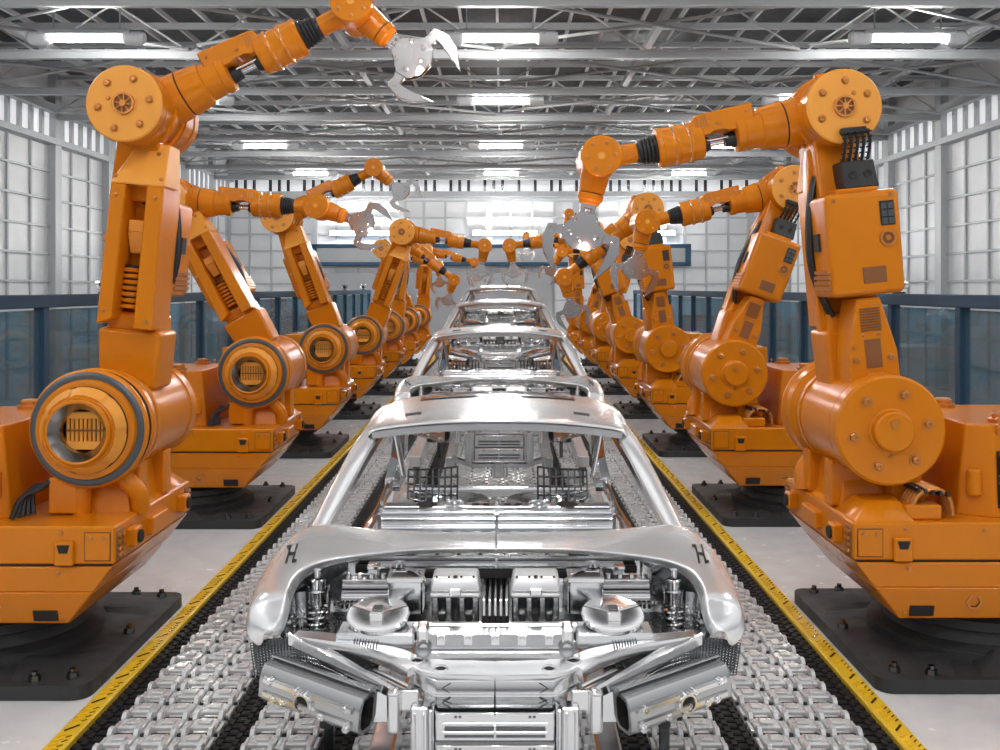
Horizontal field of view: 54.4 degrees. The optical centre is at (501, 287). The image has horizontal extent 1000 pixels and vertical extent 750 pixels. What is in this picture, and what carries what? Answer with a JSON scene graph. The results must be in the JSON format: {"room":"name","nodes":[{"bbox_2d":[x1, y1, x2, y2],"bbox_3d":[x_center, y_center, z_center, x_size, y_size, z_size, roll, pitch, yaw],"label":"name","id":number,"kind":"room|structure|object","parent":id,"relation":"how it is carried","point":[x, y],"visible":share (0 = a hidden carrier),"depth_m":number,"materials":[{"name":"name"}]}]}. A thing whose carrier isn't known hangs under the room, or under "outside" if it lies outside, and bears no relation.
{"room":"factory floor","nodes":[
{"label":"factory floor","id":0,"kind":"room"},
{"bbox_2d":[0,48,233,401],"bbox_3d":[-9.278,-1.275,20.500,0.400,6.750,25.000,0,0,0],"label":"wall","id":1,"kind":"structure","parent":0,"point":[55,192],"depth_m":19.89,"materials":[{"name":"grey"}]},
{"bbox_2d":[0,95,227,190],"bbox_3d":[-9.232,-3.310,20.500,0.089,0.520,25.000,0,0,0],"label":"window","id":2,"kind":"structure","parent":1,"relation":"in","point":[16,112],"depth_m":20.45,"materials":[{"name":"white glass"}]},
{"bbox_2d":[227,157,770,349],"bbox_3d":[-0.078,-1.275,32.950,18.800,6.750,0.500,0,0,0],"label":"wall","id":3,"kind":"structure","parent":0,"point":[717,243],"depth_m":33.00,"materials":[{"name":"grey"}]},
{"bbox_2d":[330,230,388,235],"bbox_3d":[-4.700,-1.850,32.818,2.200,0.180,0.305,0,0,0],"label":"wall light","id":4,"kind":"object","parent":3,"relation":"attached to","point":[332,232],"visible":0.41,"depth_m":32.71,"materials":[{"name":"white"}]},
{"bbox_2d":[325,273,552,349],"bbox_3d":[-2.150,0.800,32.797,7.700,2.600,0.065,0,0,0],"label":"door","id":5,"kind":"structure","parent":3,"relation":"in","point":[544,290],"depth_m":32.77,"materials":[{"name":"grey metal"}]},
{"bbox_2d":[228,180,758,190],"bbox_3d":[-0.103,-3.450,32.955,18.450,0.400,0.089,0,0,0],"label":"overhead beam","id":6,"kind":"structure","parent":3,"relation":"in","point":[259,185],"depth_m":32.97,"materials":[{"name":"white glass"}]},
{"bbox_2d":[311,244,690,265],"bbox_3d":[-0.025,-1.110,32.805,12.730,0.740,0.350,0,0,0],"label":"frame","id":7,"kind":"object","parent":3,"relation":"attached to","point":[328,254],"visible":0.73,"depth_m":32.70,"materials":[{"name":"blue"}]},
{"bbox_2d":[472,230,537,235],"bbox_3d":[0.100,-1.850,32.818,2.200,0.180,0.305,0,0,0],"label":"wall light","id":8,"kind":"object","parent":3,"relation":"attached to","point":[474,232],"visible":0.92,"depth_m":32.71,"materials":[{"name":"white"}]},
{"bbox_2d":[658,230,675,235],"bbox_3d":[4.750,-1.850,32.818,2.200,0.180,0.305,0,0,0],"label":"wall light","id":9,"kind":"object","parent":3,"relation":"attached to","point":[664,232],"visible":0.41,"depth_m":32.71,"materials":[{"name":"white plastic"}]},
{"bbox_2d":[392,324,605,477],"bbox_3d":[-0.022,0.958,9.611,1.724,1.203,4.486,0,0,0],"label":"car","id":10,"kind":"object","parent":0,"point":[496,445],"visible":0.54,"depth_m":8.05,"materials":[{"name":"metal"}]},
{"bbox_2d":[441,382,556,386],"bbox_3d":[-0.022,0.821,8.348,1.000,0.076,0.237,0,0,0],"label":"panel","id":11,"kind":"object","parent":10,"relation":"on","point":[466,384],"depth_m":8.41,"materials":[{"name":"silver metal"}]},
{"bbox_2d":[0,8,999,175],"bbox_3d":[-0.078,-4.144,15.350,19.000,1.212,35.900,0,0,0],"label":"ceiling","id":12,"kind":"structure","parent":0,"point":[648,26],"depth_m":17.69,"materials":[{"name":"grey metal"}]},
{"bbox_2d":[26,8,146,44],"bbox_3d":[-5.630,-3.550,13.200,1.580,0.520,0.220,0,0,0],"label":"ceiling light","id":13,"kind":"object","parent":12,"relation":"hanging from","point":[39,36],"visible":0.96,"depth_m":13.14,"materials":[{"name":"grey plastic"}]},
{"bbox_2d":[216,95,234,105],"bbox_3d":[-5.630,-3.550,17.600,1.580,0.520,0.220,0,0,0],"label":"ceiling light","id":14,"kind":"object","parent":12,"relation":"hanging from","point":[228,100],"visible":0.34,"depth_m":17.52,"materials":[{"name":"grey"}]},
{"bbox_2d":[232,128,298,149],"bbox_3d":[-5.630,-3.550,23.200,1.580,0.520,0.220,0,0,0],"label":"ceiling light","id":15,"kind":"object","parent":12,"relation":"hanging from","point":[236,145],"visible":0.95,"depth_m":23.12,"materials":[{"name":"grey plastic"}]},
{"bbox_2d":[284,159,337,175],"bbox_3d":[-5.630,-3.550,28.700,1.580,0.520,0.220,0,0,0],"label":"ceiling light","id":16,"kind":"object","parent":12,"relation":"hanging from","point":[291,172],"visible":0.97,"depth_m":28.62,"materials":[{"name":"grey plastic"}]},
{"bbox_2d":[456,77,543,105],"bbox_3d":[-0.030,-3.550,17.600,1.580,0.520,0.220,0,0,0],"label":"ceiling light","id":17,"kind":"object","parent":12,"relation":"hanging from","point":[461,100],"visible":0.93,"depth_m":17.54,"materials":[{"name":"grey plastic"}]},
{"bbox_2d":[443,8,557,44],"bbox_3d":[-0.030,-3.550,13.200,1.580,0.520,0.220,0,0,0],"label":"ceiling light","id":18,"kind":"object","parent":12,"relation":"hanging from","point":[458,36],"visible":0.85,"depth_m":13.13,"materials":[{"name":"grey plastic"}]},
{"bbox_2d":[467,128,533,149],"bbox_3d":[-0.030,-3.550,23.200,1.580,0.520,0.220,0,0,0],"label":"ceiling light","id":19,"kind":"object","parent":12,"relation":"hanging from","point":[472,145],"visible":1,"depth_m":23.12,"materials":[{"name":"grey plastic"}]},
{"bbox_2d":[474,159,527,175],"bbox_3d":[-0.030,-3.550,28.700,1.580,0.520,0.220,0,0,0],"label":"ceiling light","id":20,"kind":"object","parent":12,"relation":"hanging from","point":[481,172],"visible":0.98,"depth_m":28.62,"materials":[{"name":"grey plastic"}]},
{"bbox_2d":[661,169,715,175],"bbox_3d":[5.500,-3.550,28.700,1.580,0.520,0.220,0,0,0],"label":"ceiling light","id":21,"kind":"object","parent":12,"relation":"hanging from","point":[707,172],"visible":0.95,"depth_m":28.61,"materials":[{"name":"grey"}]},
{"bbox_2d":[711,134,760,149],"bbox_3d":[5.500,-3.550,23.200,1.580,0.520,0.220,0,0,0],"label":"ceiling light","id":22,"kind":"object","parent":12,"relation":"hanging from","point":[719,146],"visible":0.02,"depth_m":23.17,"materials":[{"name":"grey"}]},
{"bbox_2d":[762,77,791,104],"bbox_3d":[5.500,-3.550,17.600,1.580,0.520,0.220,0,0,0],"label":"ceiling light","id":23,"kind":"object","parent":12,"relation":"hanging from","point":[766,99],"visible":0.34,"depth_m":17.50,"materials":[{"name":"grey plastic"}]},
{"bbox_2d":[848,8,968,44],"bbox_3d":[5.500,-3.550,13.200,1.580,0.520,0.220,0,0,0],"label":"ceiling light","id":24,"kind":"object","parent":12,"relation":"hanging from","point":[866,36],"visible":0.96,"depth_m":13.13,"materials":[{"name":"grey"}]},
{"bbox_2d":[0,350,999,749],"bbox_3d":[-0.078,2.200,15.150,19.000,0.200,36.300,0,0,0],"label":"floor","id":25,"kind":"structure","parent":0,"point":[187,560],"depth_m":7.26,"materials":[{"name":"grey concrete"}]},
{"bbox_2d":[0,290,370,398],"bbox_3d":[-4.200,1.080,17.460,0.180,2.040,26.700,0,0,0],"label":"fence","id":26,"kind":"object","parent":25,"relation":"on","point":[41,304],"visible":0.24,"depth_m":9.53,"materials":[{"name":"blue metal"}]},
{"bbox_2d":[95,279,100,293],"bbox_3d":[-4.200,-0.015,10.287,0.180,0.150,0.125,0,0,0],"label":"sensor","id":27,"kind":"object","parent":26,"relation":"on","point":[98,281],"visible":0.23,"depth_m":10.26,"materials":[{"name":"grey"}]},
{"bbox_2d":[0,0,460,700],"bbox_3d":[-2.060,0.172,5.720,3.640,3.852,1.540,0,0,0],"label":"robot arm","id":28,"kind":"object","parent":25,"relation":"on","point":[90,492],"visible":1,"depth_m":5.51,"materials":[{"name":"orange metal"}]},
{"bbox_2d":[65,409,102,450],"bbox_3d":[-2.260,0.770,5.294,0.240,0.240,0.052,0,0,0],"label":"grille","id":29,"kind":"object","parent":28,"relation":"attached to","point":[83,429],"depth_m":5.28,"materials":[{"name":"brown metal"}]},
{"bbox_2d":[173,238,189,289],"bbox_3d":[-1.969,-0.147,6.010,0.015,0.320,0.260,5,0,0],"label":"vent","id":30,"kind":"object","parent":28,"relation":"attached to","point":[181,277],"depth_m":6.00,"materials":[{"name":"orange metal"}]},
{"bbox_2d":[241,33,253,46],"bbox_3d":[-1.472,-1.434,5.720,0.056,0.065,0.192,-26,0,0],"label":"vent","id":31,"kind":"object","parent":28,"relation":"attached to","point":[247,39],"depth_m":5.63,"materials":[{"name":"orange metal"}]},
{"bbox_2d":[42,356,435,749],"bbox_3d":[-2.001,2.070,16.000,0.106,0.061,28.000,0,0,0],"label":"floor marking","id":32,"kind":"object","parent":25,"relation":"on","point":[69,735],"visible":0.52,"depth_m":5.88,"materials":[{"name":"yellow paint"}]},
{"bbox_2d":[171,178,392,528],"bbox_3d":[-2.455,0.515,9.240,2.849,3.165,1.540,0,0,0],"label":"robot arm","id":33,"kind":"object","parent":25,"relation":"on","point":[246,418],"visible":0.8,"depth_m":8.96,"materials":[{"name":"orange metal"}]},
{"bbox_2d":[235,257,255,286],"bbox_3d":[-2.523,-0.155,9.530,0.015,0.320,0.260,-28,0,0],"label":"vent","id":34,"kind":"object","parent":33,"relation":"attached to","point":[247,278],"depth_m":9.52,"materials":[{"name":"orange"}]},
{"bbox_2d":[240,361,263,385],"bbox_3d":[-2.260,0.770,8.814,0.240,0.240,0.052,0,0,0],"label":"grille","id":35,"kind":"object","parent":33,"relation":"attached to","point":[251,372],"depth_m":8.80,"materials":[{"name":"brown metal"}]},
{"bbox_2d":[222,158,421,457],"bbox_3d":[-2.463,0.209,12.760,2.834,3.778,1.540,0,0,0],"label":"robot arm","id":36,"kind":"object","parent":25,"relation":"on","point":[329,345],"visible":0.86,"depth_m":12.56,"materials":[{"name":"orange metal"}]},
{"bbox_2d":[315,340,331,357],"bbox_3d":[-2.260,0.770,12.334,0.240,0.240,0.052,0,0,0],"label":"grille","id":37,"kind":"object","parent":36,"relation":"attached to","point":[323,348],"depth_m":12.32,"materials":[{"name":"brown metal"}]},
{"bbox_2d":[285,218,492,419],"bbox_3d":[-2.012,0.463,16.280,3.736,3.270,1.540,0,0,0],"label":"robot arm","id":38,"kind":"object","parent":25,"relation":"on","point":[367,366],"visible":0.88,"depth_m":16.08,"materials":[{"name":"orange metal"}]},
{"bbox_2d":[356,328,369,341],"bbox_3d":[-2.260,0.770,15.854,0.240,0.240,0.052,0,0,0],"label":"grille","id":39,"kind":"object","parent":38,"relation":"attached to","point":[363,334],"depth_m":15.83,"materials":[{"name":"brown metal"}]},
{"bbox_2d":[346,236,460,394],"bbox_3d":[-2.365,0.424,19.800,3.031,3.347,1.540,0,0,0],"label":"robot arm","id":40,"kind":"object","parent":25,"relation":"on","point":[393,351],"visible":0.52,"depth_m":19.61,"materials":[{"name":"orange metal"}]},
{"bbox_2d":[387,321,393,331],"bbox_3d":[-2.260,0.770,19.374,0.240,0.240,0.052,0,0,0],"label":"grille","id":41,"kind":"object","parent":40,"relation":"attached to","point":[390,325],"depth_m":19.36,"materials":[{"name":"brown metal"}]},
{"bbox_2d":[372,239,448,378],"bbox_3d":[-2.565,0.461,23.320,2.631,3.274,1.540,0,0,0],"label":"robot arm","id":42,"kind":"object","parent":25,"relation":"on","point":[411,342],"visible":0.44,"depth_m":22.99,"materials":[{"name":"orange metal"}]},
{"bbox_2d":[401,243,485,365],"bbox_3d":[-2.154,0.413,26.840,3.453,3.370,1.540,0,0,0],"label":"robot arm","id":43,"kind":"object","parent":25,"relation":"on","point":[423,273],"visible":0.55,"depth_m":26.65,"materials":[{"name":"orange metal"}]},
{"bbox_2d":[70,359,898,749],"bbox_3d":[-0.078,2.064,15.995,3.740,0.069,28.010,0,0,0],"label":"conveyor","id":44,"kind":"object","parent":25,"relation":"on","point":[201,691],"visible":0.2,"depth_m":5.09,"materials":[{"name":"grey metal"}]},
{"bbox_2d":[246,391,744,749],"bbox_3d":[-0.022,1.161,5.211,1.724,1.203,4.486,0,0,0],"label":"car","id":45,"kind":"object","parent":44,"relation":"on","point":[420,619],"visible":1,"depth_m":3.34,"materials":[{"name":"metal"}]},
{"bbox_2d":[299,586,311,630],"bbox_3d":[-0.730,1.165,3.546,0.115,0.182,0.237,0,3,0],"label":"shock absorber","id":46,"kind":"object","parent":45,"relation":"on","point":[304,598],"depth_m":3.45,"materials":[{"name":"metal"}]},
{"bbox_2d":[310,611,431,642],"bbox_3d":[-0.471,1.202,3.498,0.447,0.085,0.554,0,0,-2],"label":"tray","id":47,"kind":"object","parent":45,"relation":"on","point":[329,621],"depth_m":3.44,"materials":[{"name":"silver metal"}]},
{"bbox_2d":[425,529,567,552],"bbox_3d":[-0.022,1.024,3.948,1.000,0.076,0.237,0,0,0],"label":"panel","id":48,"kind":"object","parent":45,"relation":"on","point":[496,531],"depth_m":4.08,"materials":[{"name":"silver metal"}]},
{"bbox_2d":[559,609,674,642],"bbox_3d":[0.427,1.202,3.498,0.447,0.085,0.554,0,0,2],"label":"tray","id":49,"kind":"object","parent":45,"relation":"on","point":[660,622],"depth_m":3.52,"materials":[{"name":"silver metal"}]},
{"bbox_2d":[679,586,691,630],"bbox_3d":[0.686,1.165,3.546,0.115,0.182,0.237,0,3,0],"label":"shock absorber","id":50,"kind":"object","parent":45,"relation":"on","point":[686,591],"depth_m":3.45,"materials":[{"name":"metal"}]},
{"bbox_2d":[324,555,669,749],"bbox_3d":[-0.022,1.820,5.750,1.520,0.416,3.200,0,0,0],"label":"frame","id":51,"kind":"object","parent":44,"relation":"on","point":[329,734],"visible":0.04,"depth_m":4.23,"materials":[{"name":"grey metal"}]},
{"bbox_2d":[413,442,585,501],"bbox_3d":[-0.022,1.719,10.150,1.520,0.619,3.200,0,0,0],"label":"frame","id":52,"kind":"object","parent":44,"relation":"on","point":[417,473],"visible":0.2,"depth_m":9.67,"materials":[{"name":"grey metal"}]},
{"bbox_3d":[-0.022,1.617,14.550,1.520,0.822,3.200,0,0,0],"label":"frame","id":53,"kind":"object","parent":44,"relation":"on","visible":0},
{"bbox_2d":[435,299,564,386],"bbox_3d":[-0.022,0.754,14.011,1.724,1.203,4.486,0,0,0],"label":"car","id":54,"kind":"object","parent":53,"relation":"on","point":[503,352],"visible":0.61,"depth_m":12.01,"materials":[{"name":"metal"}]},
{"bbox_3d":[-0.022,1.515,18.950,1.520,1.025,3.200,0,0,0],"label":"frame","id":55,"kind":"object","parent":44,"relation":"on","visible":0},
{"bbox_2d":[453,285,548,327],"bbox_3d":[-0.022,0.551,18.411,1.724,1.203,4.486,0,0,0],"label":"car","id":56,"kind":"object","parent":55,"relation":"on","point":[491,315],"visible":0.58,"depth_m":16.73,"materials":[{"name":"metal"}]},
{"bbox_2d":[518,231,595,365],"bbox_3d":[2.083,0.266,26.920,3.275,3.664,1.540,0,0,0],"label":"robot arm","id":57,"kind":"object","parent":25,"relation":"on","point":[578,283],"visible":0.33,"depth_m":26.52,"materials":[{"name":"orange metal"}]},
{"bbox_2d":[538,234,633,394],"bbox_3d":[2.228,0.441,19.880,2.983,3.315,1.540,0,0,0],"label":"robot arm","id":58,"kind":"object","parent":25,"relation":"on","point":[600,348],"visible":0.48,"depth_m":19.54,"materials":[{"name":"orange metal"}]},
{"bbox_2d":[501,221,704,418],"bbox_3d":[1.852,0.463,16.360,3.736,3.270,1.540,0,0,0],"label":"robot arm","id":59,"kind":"object","parent":25,"relation":"on","point":[623,364],"visible":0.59,"depth_m":15.96,"materials":[{"name":"orange metal"}]},
{"bbox_2d":[613,296,620,304],"bbox_3d":[1.895,0.207,15.957,0.110,0.129,0.010,-20,0,0],"label":"grille","id":60,"kind":"object","parent":59,"relation":"attached to","point":[616,299],"depth_m":15.96,"materials":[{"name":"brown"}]},
{"bbox_2d":[563,208,642,377],"bbox_3d":[2.500,0.100,23.400,2.440,3.996,1.540,0,0,0],"label":"robot arm","id":61,"kind":"object","parent":25,"relation":"on","point":[584,337],"visible":0.28,"depth_m":23.00,"materials":[{"name":"orange metal"}]},
{"bbox_2d":[554,192,767,456],"bbox_3d":[2.208,0.425,12.840,3.025,3.346,1.540,0,0,0],"label":"robot arm","id":62,"kind":"object","parent":25,"relation":"on","point":[659,345],"visible":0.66,"depth_m":12.44,"materials":[{"name":"orange metal"}]},
{"bbox_2d":[656,296,665,306],"bbox_3d":[2.026,0.175,12.437,0.110,0.129,0.010,-7,0,0],"label":"grille","id":63,"kind":"object","parent":62,"relation":"attached to","point":[660,300],"depth_m":12.44,"materials":[{"name":"brown metal"}]},
{"bbox_2d":[610,165,808,526],"bbox_3d":[2.377,0.462,9.320,2.686,3.272,1.540,0,0,0],"label":"robot arm","id":64,"kind":"object","parent":25,"relation":"on","point":[733,413],"visible":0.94,"depth_m":8.92,"materials":[{"name":"orange metal"}]},
{"bbox_2d":[732,252,747,283],"bbox_3d":[2.223,-0.184,9.030,0.015,0.320,0.260,20,0,0],"label":"vent","id":65,"kind":"object","parent":64,"relation":"attached to","point":[741,270],"depth_m":9.02,"materials":[{"name":"orange metal"}]},
{"bbox_2d":[746,302,760,318],"bbox_3d":[2.302,0.206,8.917,0.110,0.129,0.010,20,0,0],"label":"grille","id":66,"kind":"object","parent":64,"relation":"attached to","point":[753,309],"depth_m":8.92,"materials":[{"name":"brown metal"}]},
{"bbox_2d":[564,357,926,749],"bbox_3d":[1.845,2.070,16.000,0.106,0.061,28.000,0,0,0],"label":"floor marking","id":67,"kind":"object","parent":25,"relation":"on","point":[890,723],"visible":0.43,"depth_m":5.81,"materials":[{"name":"yellow paint"}]},
{"bbox_2d":[541,69,999,693],"bbox_3d":[1.978,0.413,5.800,3.485,3.370,1.540,0,0,0],"label":"robot arm","id":68,"kind":"object","parent":25,"relation":"on","point":[897,484],"visible":1,"depth_m":5.40,"materials":[{"name":"orange metal"}]},
{"bbox_2d":[698,116,708,127],"bbox_3d":[1.180,-0.974,5.800,0.056,0.065,0.192,-11,0,0],"label":"vent","id":69,"kind":"object","parent":68,"relation":"attached to","point":[703,121],"depth_m":5.71,"materials":[{"name":"orange metal"}]},
{"bbox_2d":[813,234,831,290],"bbox_3d":[1.804,-0.145,5.510,0.015,0.320,0.260,-6,0,0],"label":"vent","id":70,"kind":"object","parent":68,"relation":"attached to","point":[822,243],"depth_m":5.48,"materials":[{"name":"orange metal"}]},
{"bbox_2d":[859,307,881,331],"bbox_3d":[2.042,0.173,5.397,0.110,0.129,0.010,-6,0,0],"label":"grille","id":71,"kind":"object","parent":68,"relation":"attached to","point":[870,318],"depth_m":5.39,"materials":[{"name":"brown metal"}]},
{"bbox_2d":[997,451,999,507],"bbox_3d":[2.879,1.045,5.301,0.358,0.310,0.050,0,0,0],"label":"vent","id":72,"kind":"object","parent":68,"relation":"attached to","point":[998,452],"depth_m":5.31,"materials":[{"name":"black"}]},
{"bbox_2d":[633,290,999,404],"bbox_3d":[4.200,1.080,17.460,0.180,2.040,26.700,0,0,0],"label":"fence","id":73,"kind":"object","parent":25,"relation":"on","point":[962,304],"visible":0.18,"depth_m":10.35,"materials":[{"name":"blue metal"}]},
{"bbox_2d":[892,279,908,293],"bbox_3d":[4.200,-0.015,10.287,0.180,0.150,0.125,0,0,0],"label":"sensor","id":74,"kind":"object","parent":73,"relation":"on","point":[905,280],"visible":0.27,"depth_m":10.25,"materials":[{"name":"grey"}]},
{"bbox_2d":[771,48,999,402],"bbox_3d":[9.122,-1.275,20.500,0.400,6.750,25.000,0,0,0],"label":"wall","id":75,"kind":"structure","parent":0,"point":[947,188],"depth_m":19.89,"materials":[{"name":"grey"}]},
{"bbox_2d":[180,121,794,156],"bbox_3d":[-0.078,-3.900,25.450,18.380,0.930,0.110,0,0,0],"label":"beam","id":76,"kind":"structure","parent":75,"relation":"attached to","point":[231,153],"depth_m":25.41,"materials":[{"name":"grey metal"}]},
{"bbox_2d":[186,141,799,168],"bbox_3d":[-0.078,-3.900,28.160,18.380,0.930,0.110,0,0,0],"label":"beam","id":77,"kind":"structure","parent":75,"relation":"attached to","point":[188,166],"depth_m":28.14,"materials":[{"name":"grey metal"}]},
{"bbox_2d":[57,75,938,120],"bbox_3d":[-0.078,-3.900,20.030,18.380,0.930,0.110,0,0,0],"label":"beam","id":78,"kind":"structure","parent":75,"relation":"attached to","point":[61,117],"depth_m":20.02,"materials":[{"name":"grey metal"}]},
{"bbox_2d":[111,101,886,140],"bbox_3d":[-0.078,-3.900,22.740,18.380,0.930,0.110,0,0,0],"label":"beam","id":79,"kind":"structure","parent":75,"relation":"attached to","point":[305,137],"depth_m":22.73,"materials":[{"name":"grey metal"}]},
{"bbox_2d":[214,150,784,179],"bbox_3d":[-0.078,-3.900,30.870,18.380,0.930,0.110,0,0,0],"label":"beam","id":80,"kind":"structure","parent":75,"relation":"attached to","point":[216,177],"depth_m":30.86,"materials":[{"name":"grey metal"}]},
{"bbox_2d":[0,8,999,59],"bbox_3d":[-0.078,-3.900,14.610,18.380,0.930,0.110,0,0,0],"label":"beam","id":81,"kind":"structure","parent":75,"relation":"attached to","point":[5,54],"depth_m":14.59,"materials":[{"name":"grey metal"}]},
{"bbox_2d":[0,42,999,94],"bbox_3d":[-0.078,-3.900,17.320,18.380,0.930,0.110,0,0,0],"label":"beam","id":82,"kind":"structure","parent":75,"relation":"attached to","point":[243,90],"depth_m":17.31,"materials":[{"name":"grey metal"}]},
{"bbox_2d":[0,0,999,7],"bbox_3d":[-0.078,-3.900,11.900,18.380,0.930,0.110,0,0,0],"label":"beam","id":83,"kind":"structure","parent":75,"relation":"attached to","point":[3,3],"depth_m":11.88,"materials":[{"name":"grey metal"}]},
{"bbox_2d":[858,95,999,160],"bbox_3d":[9.076,-3.310,20.500,0.089,0.520,25.000,0,0,0],"label":"window","id":84,"kind":"structure","parent":75,"relation":"in","point":[985,110],"depth_m":19.74,"materials":[{"name":"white glass"}]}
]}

